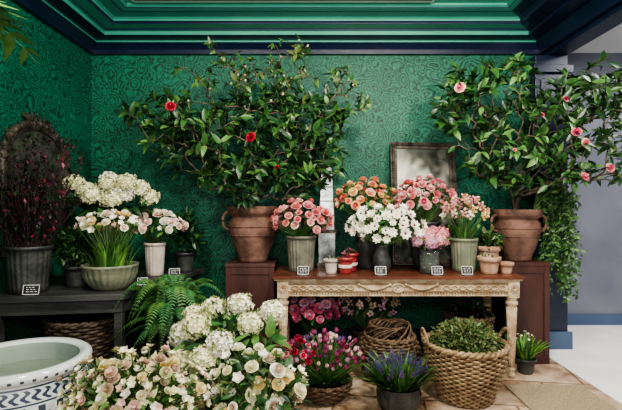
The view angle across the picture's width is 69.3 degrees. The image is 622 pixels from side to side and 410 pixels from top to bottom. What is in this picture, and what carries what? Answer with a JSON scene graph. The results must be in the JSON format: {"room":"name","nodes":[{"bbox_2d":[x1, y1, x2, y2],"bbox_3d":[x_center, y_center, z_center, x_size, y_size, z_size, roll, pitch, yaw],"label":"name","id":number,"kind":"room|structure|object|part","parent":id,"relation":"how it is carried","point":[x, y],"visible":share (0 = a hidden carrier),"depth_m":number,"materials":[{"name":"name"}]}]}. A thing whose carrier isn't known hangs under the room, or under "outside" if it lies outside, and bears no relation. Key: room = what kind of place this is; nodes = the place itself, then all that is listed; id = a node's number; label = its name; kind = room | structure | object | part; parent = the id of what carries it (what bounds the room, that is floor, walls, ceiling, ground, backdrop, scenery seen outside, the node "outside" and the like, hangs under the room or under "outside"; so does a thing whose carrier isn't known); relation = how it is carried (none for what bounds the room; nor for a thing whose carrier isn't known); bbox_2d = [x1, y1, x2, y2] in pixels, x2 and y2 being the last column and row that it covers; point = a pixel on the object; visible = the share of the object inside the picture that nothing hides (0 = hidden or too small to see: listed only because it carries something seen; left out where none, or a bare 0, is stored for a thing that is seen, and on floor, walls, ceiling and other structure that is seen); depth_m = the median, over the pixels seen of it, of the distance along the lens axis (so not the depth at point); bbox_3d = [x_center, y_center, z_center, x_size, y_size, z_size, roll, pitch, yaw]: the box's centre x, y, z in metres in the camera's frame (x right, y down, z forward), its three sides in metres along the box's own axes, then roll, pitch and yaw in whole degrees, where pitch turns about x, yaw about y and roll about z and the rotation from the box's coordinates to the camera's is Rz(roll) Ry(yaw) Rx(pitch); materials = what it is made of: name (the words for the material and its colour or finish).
{"room":"plant shop","nodes":[
{"label":"plant shop","id":0,"kind":"room"},
{"bbox_2d":[0,0,90,341],"bbox_3d":[-2.150,-0.220,1.850,0.100,3.100,4.900,0,0,0],"label":"wall","id":1,"kind":"structure","parent":0,"point":[58,88],"depth_m":3.57,"materials":[{"name":"paper"}]},
{"bbox_2d":[0,112,70,256],"bbox_3d":[-2.066,-0.180,3.420,0.061,1.060,0.852,0,0,0],"label":"arched mirror","id":2,"kind":"object","parent":1,"relation":"attached to","point":[18,130],"visible":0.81,"depth_m":3.35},
{"bbox_2d":[116,33,372,261],"bbox_3d":[-0.532,-0.454,3.762,2.072,1.867,0.880,0,0,0],"label":"tree","id":3,"kind":"object","parent":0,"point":[252,234],"visible":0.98,"depth_m":3.68,"materials":[{"name":"green plant"}]},
{"bbox_2d":[132,0,434,2],"bbox_3d":[-0.225,-1.661,3.640,2.450,0.018,0.080,0,0,0],"label":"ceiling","id":4,"kind":"structure","parent":0,"point":[135,1],"depth_m":3.66,"materials":[{"name":"green paint"}]},
{"bbox_2d":[91,55,534,327],"bbox_3d":[0.100,-0.220,4.350,4.600,3.100,0.100,0,0,0],"label":"wall","id":5,"kind":"structure","parent":0,"point":[401,90],"depth_m":4.30,"materials":[{"name":"paper"}]},
{"bbox_2d":[11,0,621,54],"bbox_3d":[0.050,-1.550,1.850,4.300,0.240,4.900,0,0,0],"label":"trim","id":6,"kind":"structure","parent":5,"relation":"attached to","point":[98,27],"depth_m":3.94,"materials":[{"name":"green paint"}]},
{"bbox_3d":[0.050,-1.550,1.850,4.300,0.240,4.900,0,0,0],"label":"crown","id":7,"kind":"part","parent":6,"relation":"part of","materials":[{"name":"blue paint"}]},
{"bbox_2d":[218,328,441,344],"bbox_3d":[-0.025,1.252,4.286,4.150,0.155,0.028,0,0,0],"label":"baseboard","id":8,"kind":"structure","parent":5,"relation":"attached to","point":[345,332],"depth_m":4.28,"materials":[{"name":"blue paint"}]},
{"bbox_2d":[125,0,508,2],"bbox_3d":[0.075,-1.720,1.900,4.550,0.100,5.000,0,0,0],"label":"ceiling","id":9,"kind":"structure","parent":0,"point":[127,1],"depth_m":3.69,"materials":[{"name":"green paint"}]},
{"bbox_2d":[95,325,621,409],"bbox_3d":[1.400,1.370,2.250,7.200,0.080,5.700,0,0,0],"label":"floor","id":10,"kind":"structure","parent":0,"point":[362,395],"depth_m":3.47,"materials":[{"name":"stone"}]},
{"bbox_2d":[0,0,40,65],"bbox_3d":[-1.649,0.156,1.738,0.863,2.348,1.121,0,0,0],"label":"potted palm","id":11,"kind":"object","parent":10,"relation":"on","point":[8,43],"visible":1,"depth_m":2.15,"materials":[{"name":"plant"}]},
{"bbox_2d":[0,337,92,409],"bbox_3d":[-1.440,1.035,2.220,0.655,0.589,0.655,0,0,0],"label":"bowl","id":12,"kind":"object","parent":10,"relation":"on","point":[29,367],"visible":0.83,"depth_m":2.15,"materials":[{"name":"ceramic"}]},
{"bbox_2d":[0,268,204,392],"bbox_3d":[-1.520,0.955,3.470,1.099,0.750,1.339,0,0,0],"label":"display table","id":13,"kind":"object","parent":10,"relation":"on","point":[60,299],"visible":0.22,"depth_m":2.96,"materials":[{"name":"grey wood"}]},
{"bbox_2d":[22,285,39,295],"bbox_3d":[-1.791,0.546,2.884,0.100,0.068,0.036,0,0,-6],"label":"price tag","id":14,"kind":"object","parent":13,"relation":"on","point":[28,290],"visible":1,"depth_m":2.88,"materials":[{"name":"grey wood"}]},
{"bbox_2d":[0,122,86,294],"bbox_3d":[-1.805,0.040,3.002,0.561,1.080,0.654,0,0,0],"label":"potted plant","id":15,"kind":"object","parent":13,"relation":"on","point":[28,262],"visible":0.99,"depth_m":2.94,"materials":[{"name":"red plant"}]},
{"bbox_2d":[52,224,98,287],"bbox_3d":[-1.667,0.354,3.216,0.337,0.451,0.328,0,0,0],"label":"potted plant","id":16,"kind":"object","parent":13,"relation":"on","point":[72,272],"depth_m":3.16,"materials":[{"name":"green plant"}]},
{"bbox_2d":[42,313,113,360],"bbox_3d":[-1.600,0.910,3.160,0.502,0.276,0.498,0,0,0],"label":"wicker basket","id":17,"kind":"object","parent":13,"relation":"on","point":[96,329],"visible":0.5,"depth_m":3.02,"materials":[{"name":"brown wicker"}]},
{"bbox_2d":[73,208,146,290],"bbox_3d":[-1.388,0.299,3.147,0.498,0.563,0.431,0,0,0],"label":"potted plant","id":18,"kind":"object","parent":13,"relation":"on","point":[111,270],"visible":1,"depth_m":3.05,"materials":[{"name":"green plant"}]},
{"bbox_2d":[62,171,160,260],"bbox_3d":[-1.601,0.153,3.541,0.767,0.854,0.523,0,0,0],"label":"flowers","id":19,"kind":"object","parent":13,"relation":"on","point":[113,189],"visible":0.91,"depth_m":3.45,"materials":[{"name":"plant"}]},
{"bbox_2d":[137,277,147,285],"bbox_3d":[-1.209,0.551,3.233,0.070,0.058,0.036,0,0,-17],"label":"price tag","id":20,"kind":"object","parent":13,"relation":"on","point":[138,279],"visible":0.46,"depth_m":3.23,"materials":[{"name":"grey wood"}]},
{"bbox_2d":[130,206,188,275],"bbox_3d":[-1.253,0.292,3.690,0.484,0.576,0.366,0,0,0],"label":"bouquet","id":21,"kind":"object","parent":13,"relation":"on","point":[154,248],"visible":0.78,"depth_m":3.65,"materials":[{"name":"white plant"}]},
{"bbox_2d":[169,268,179,274],"bbox_3d":[-1.102,0.546,3.634,0.085,0.068,0.036,0,0,-9],"label":"price tag","id":22,"kind":"object","parent":13,"relation":"on","point":[172,271],"visible":0.76,"depth_m":3.63,"materials":[{"name":"white paper"}]},
{"bbox_2d":[163,205,204,271],"bbox_3d":[-1.093,0.290,3.929,0.367,0.581,0.350,0,0,36],"label":"plant","id":23,"kind":"object","parent":13,"relation":"on","point":[184,259],"visible":0.78,"depth_m":3.88,"materials":[{"name":"green plant"}]},
{"bbox_2d":[49,343,218,409],"bbox_3d":[-0.844,0.999,2.126,0.792,0.662,0.554,0,0,3],"label":"bouquet","id":24,"kind":"object","parent":10,"relation":"on","point":[100,394],"visible":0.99,"depth_m":2.04,"materials":[{"name":"beige plant"}]},
{"bbox_2d":[110,274,230,402],"bbox_3d":[-0.944,0.914,3.114,0.814,0.831,0.812,0,0,-25],"label":"potted fern","id":25,"kind":"object","parent":10,"relation":"on","point":[171,296],"visible":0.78,"depth_m":2.99,"materials":[{"name":"green plant"}]},
{"bbox_2d":[167,293,291,409],"bbox_3d":[-0.476,0.925,2.628,0.727,0.811,0.616,0,0,0],"label":"hydrangeas","id":26,"kind":"object","parent":10,"relation":"on","point":[197,324],"visible":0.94,"depth_m":2.53,"materials":[{"name":"plant"}]},
{"bbox_2d":[225,258,277,348],"bbox_3d":[-0.500,0.905,3.880,0.410,0.850,0.410,0,0,0],"label":"plinth","id":27,"kind":"object","parent":10,"relation":"on","point":[256,279],"visible":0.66,"depth_m":3.69,"materials":[{"name":"brown wood"}]},
{"bbox_2d":[191,342,313,409],"bbox_3d":[-0.294,1.004,2.234,0.614,0.652,0.491,0,0,-15],"label":"bouquet","id":28,"kind":"object","parent":10,"relation":"on","point":[285,396],"visible":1,"depth_m":2.14,"materials":[{"name":"white plant"}]},
{"bbox_2d":[287,296,344,360],"bbox_3d":[0.013,1.001,3.736,0.528,0.658,0.420,0,0,-11],"label":"flowers","id":29,"kind":"object","parent":10,"relation":"on","point":[315,305],"visible":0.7,"depth_m":3.62,"materials":[{"name":"plant"}]},
{"bbox_2d":[273,327,364,405],"bbox_3d":[0.081,1.089,3.099,0.622,0.481,0.603,0,0,24],"label":"basket","id":30,"kind":"object","parent":10,"relation":"on","point":[330,381],"visible":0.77,"depth_m":3.00,"materials":[{"name":"brown wicker"}]},
{"bbox_2d":[336,296,400,361],"bbox_3d":[0.484,1.002,3.830,0.590,0.656,0.424,0,0,0],"label":"potted flowers","id":31,"kind":"object","parent":10,"relation":"on","point":[357,330],"visible":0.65,"depth_m":3.78,"materials":[{"name":"plant"}]},
{"bbox_2d":[357,317,421,382],"bbox_3d":[0.600,1.112,3.460,0.495,0.434,0.494,0,0,21],"label":"wicker basket","id":32,"kind":"object","parent":10,"relation":"on","point":[377,338],"visible":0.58,"depth_m":3.34,"materials":[{"name":"brown wicker"}]},
{"bbox_2d":[273,266,524,377],"bbox_3d":[0.665,0.935,3.700,1.910,0.790,0.600,0,0,0],"label":"console table","id":33,"kind":"object","parent":10,"relation":"on","point":[400,280],"visible":0.78,"depth_m":3.44,"materials":[{"name":"brown wood"}]},
{"bbox_2d":[270,197,332,272],"bbox_3d":[-0.068,0.239,3.680,0.495,0.601,0.440,0,0,22],"label":"arrangement","id":34,"kind":"object","parent":33,"relation":"on","point":[301,246],"visible":1,"depth_m":3.59,"materials":[{"name":"plant"}]},
{"bbox_2d":[298,266,308,275],"bbox_3d":[-0.060,0.506,3.464,0.085,0.068,0.036,0,0,0],"label":"price tag","id":35,"kind":"object","parent":33,"relation":"on","point":[302,270],"visible":1,"depth_m":3.46,"materials":[{"name":"grey wood"}]},
{"bbox_2d":[317,165,335,268],"bbox_3d":[0.135,0.098,3.900,0.170,0.885,0.170,0,0,0],"label":"obelisk","id":36,"kind":"object","parent":33,"relation":"on","point":[326,240],"visible":0.6,"depth_m":3.83,"materials":[{"name":"stone"}]},
{"bbox_2d":[323,256,338,273],"bbox_3d":[0.160,0.469,3.560,0.124,0.142,0.124,0,0,0],"label":"pot","id":37,"kind":"object","parent":33,"relation":"on","point":[331,263],"visible":0.95,"depth_m":3.52,"materials":[{"name":"ceramic"}]},
{"bbox_2d":[337,247,358,274],"bbox_3d":[0.297,0.442,3.595,0.132,0.197,0.269,0,0,21],"label":"pots","id":38,"kind":"object","parent":33,"relation":"on","point":[348,263],"visible":1,"depth_m":3.51,"materials":[{"name":"ceramic"}]},
{"bbox_2d":[334,176,397,268],"bbox_3d":[0.467,0.146,3.869,0.518,0.787,0.419,0,0,-20],"label":"arrangement","id":39,"kind":"object","parent":33,"relation":"on","point":[366,250],"visible":0.95,"depth_m":3.80,"materials":[{"name":"plant"}]},
{"bbox_2d":[375,266,385,275],"bbox_3d":[0.535,0.506,3.464,0.085,0.068,0.036,0,0,0],"label":"price tag","id":40,"kind":"object","parent":33,"relation":"on","point":[379,270],"visible":1,"depth_m":3.46,"materials":[{"name":"grey wood"}]},
{"bbox_2d":[344,203,428,272],"bbox_3d":[0.610,0.260,3.604,0.686,0.560,0.424,0,0,0],"label":"bouquet","id":41,"kind":"object","parent":33,"relation":"on","point":[381,257],"visible":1,"depth_m":3.54,"materials":[{"name":"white plant"}]},
{"bbox_2d":[390,142,458,265],"bbox_3d":[1.031,-0.025,4.096,0.622,1.137,0.312,0,0,0],"label":"framed mirror","id":42,"kind":"object","parent":33,"relation":"on","point":[408,160],"visible":0.59,"depth_m":4.16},
{"bbox_2d":[394,174,456,269],"bbox_3d":[0.971,0.139,3.824,0.543,0.803,0.349,0,0,0],"label":"arrangement","id":43,"kind":"object","parent":33,"relation":"on","point":[420,183],"visible":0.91,"depth_m":3.76,"materials":[{"name":"plant"}]},
{"bbox_2d":[408,226,449,273],"bbox_3d":[0.943,0.351,3.571,0.345,0.377,0.283,0,0,-35],"label":"hydrangea vase","id":44,"kind":"object","parent":33,"relation":"on","point":[434,237],"visible":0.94,"depth_m":3.50,"materials":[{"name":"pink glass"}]},
{"bbox_2d":[431,266,442,275],"bbox_3d":[0.970,0.506,3.464,0.085,0.068,0.036,0,0,0],"label":"price tag","id":45,"kind":"object","parent":33,"relation":"on","point":[436,270],"visible":1,"depth_m":3.46,"materials":[{"name":"white paper"}]},
{"bbox_2d":[439,193,489,271],"bbox_3d":[1.250,0.223,3.671,0.398,0.635,0.367,0,0,35],"label":"potted freesias","id":46,"kind":"object","parent":33,"relation":"on","point":[463,247],"visible":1,"depth_m":3.62,"materials":[{"name":"green ceramic"}]},
{"bbox_2d":[461,266,472,275],"bbox_3d":[1.200,0.506,3.464,0.085,0.068,0.036,0,0,0],"label":"price tag","id":47,"kind":"object","parent":33,"relation":"on","point":[466,270],"visible":1,"depth_m":3.46,"materials":[{"name":"grey wood"}]},
{"bbox_2d":[477,252,500,274],"bbox_3d":[1.405,0.456,3.550,0.180,0.168,0.180,0,0,0],"label":"terracotta pot","id":48,"kind":"object","parent":33,"relation":"on","point":[489,264],"visible":1,"depth_m":3.49,"materials":[{"name":"ceramic"}]},
{"bbox_2d":[475,225,504,266],"bbox_3d":[1.481,0.352,3.772,0.282,0.376,0.288,0,0,0],"label":"potted thyme","id":49,"kind":"object","parent":33,"relation":"on","point":[488,244],"visible":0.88,"depth_m":3.71,"materials":[{"name":"plant"}]},
{"bbox_2d":[499,261,513,273],"bbox_3d":[1.540,0.495,3.550,0.116,0.090,0.116,0,0,0],"label":"terracotta pot","id":50,"kind":"object","parent":33,"relation":"on","point":[505,266],"visible":0.95,"depth_m":3.51,"materials":[{"name":"ceramic"}]},
{"bbox_2d":[357,347,441,409],"bbox_3d":[0.557,1.141,2.920,0.547,0.377,0.581,0,0,38],"label":"hyacinth","id":51,"kind":"object","parent":10,"relation":"on","point":[398,382],"visible":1,"depth_m":2.84,"materials":[{"name":"plant"}]},
{"bbox_2d":[420,316,511,408],"bbox_3d":[1.060,1.048,3.100,0.584,0.560,0.584,0,0,-32],"label":"basket","id":52,"kind":"object","parent":10,"relation":"on","point":[472,362],"visible":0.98,"depth_m":2.93,"materials":[{"name":"beige wicker"}]},
{"bbox_2d":[442,296,494,332],"bbox_3d":[1.300,1.030,3.720,0.422,0.597,0.418,0,0,42],"label":"potted plant","id":53,"kind":"object","parent":10,"relation":"on","point":[480,313],"visible":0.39,"depth_m":3.70,"materials":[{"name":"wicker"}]},
{"bbox_2d":[491,257,550,363],"bbox_3d":[1.810,0.905,3.945,0.380,0.850,0.380,0,0,0],"label":"plinth","id":54,"kind":"object","parent":10,"relation":"on","point":[533,307],"visible":0.44,"depth_m":3.77,"materials":[{"name":"brown wood"}]},
{"bbox_2d":[503,330,549,374],"bbox_3d":[1.713,1.166,3.575,0.358,0.328,0.370,0,0,43],"label":"snowdrop","id":55,"kind":"object","parent":10,"relation":"on","point":[525,352],"visible":0.93,"depth_m":3.52,"materials":[{"name":"plant"}]},
{"bbox_2d":[529,55,572,348],"bbox_3d":[2.230,-0.030,4.213,0.360,2.720,0.165,0,0,0],"label":"pilaster","id":56,"kind":"object","parent":10,"relation":"on","point":[560,337],"depth_m":4.15,"materials":[{"name":"paint"}]},
{"bbox_2d":[543,3,621,54],"bbox_3d":[2.290,-1.530,1.850,0.180,0.280,4.900,0,0,0],"label":"beam","id":57,"kind":"structure","parent":56,"relation":"on","point":[613,18],"depth_m":3.65,"materials":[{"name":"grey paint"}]},
{"bbox_2d":[505,384,617,409],"bbox_3d":[1.700,1.321,2.960,0.560,0.018,0.680,0,0,0],"label":"door mat","id":58,"kind":"object","parent":10,"relation":"on","point":[534,397],"visible":1,"depth_m":3.07,"materials":[{"name":"beige fabric"}]},
{"bbox_2d":[427,50,621,303],"bbox_3d":[1.921,-0.200,3.695,1.864,2.111,0.894,0,0,0],"label":"tree","id":59,"kind":"object","parent":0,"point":[521,229],"visible":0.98,"depth_m":3.69,"materials":[{"name":"green plant"}]},
{"bbox_2d":[568,53,621,313],"bbox_3d":[3.700,-0.180,5.050,2.600,3.020,0.100,0,0,0],"label":"wall","id":60,"kind":"structure","parent":0,"point":[599,224],"depth_m":5.00,"materials":[{"name":"grey paint"}]},
{"bbox_2d":[568,314,621,324],"bbox_3d":[3.650,1.270,4.990,2.500,0.120,0.020,0,0,0],"label":"baseboard","id":61,"kind":"structure","parent":60,"relation":"attached to","point":[573,319],"depth_m":4.98,"materials":[{"name":"blue paint"}]},
{"bbox_2d":[572,27,621,52],"bbox_3d":[3.675,-1.730,2.250,2.650,0.080,5.700,0,0,0],"label":"ceiling","id":62,"kind":"structure","parent":0,"point":[611,43],"depth_m":4.77,"materials":[{"name":"white paint"}]},
{"bbox_2d":[580,23,621,47],"bbox_3d":[2.810,-1.665,4.000,0.120,0.050,1.400,0,0,0],"label":"trim","id":63,"kind":"structure","parent":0,"point":[619,26],"depth_m":4.38,"materials":[{"name":"grey paint"}]}
]}

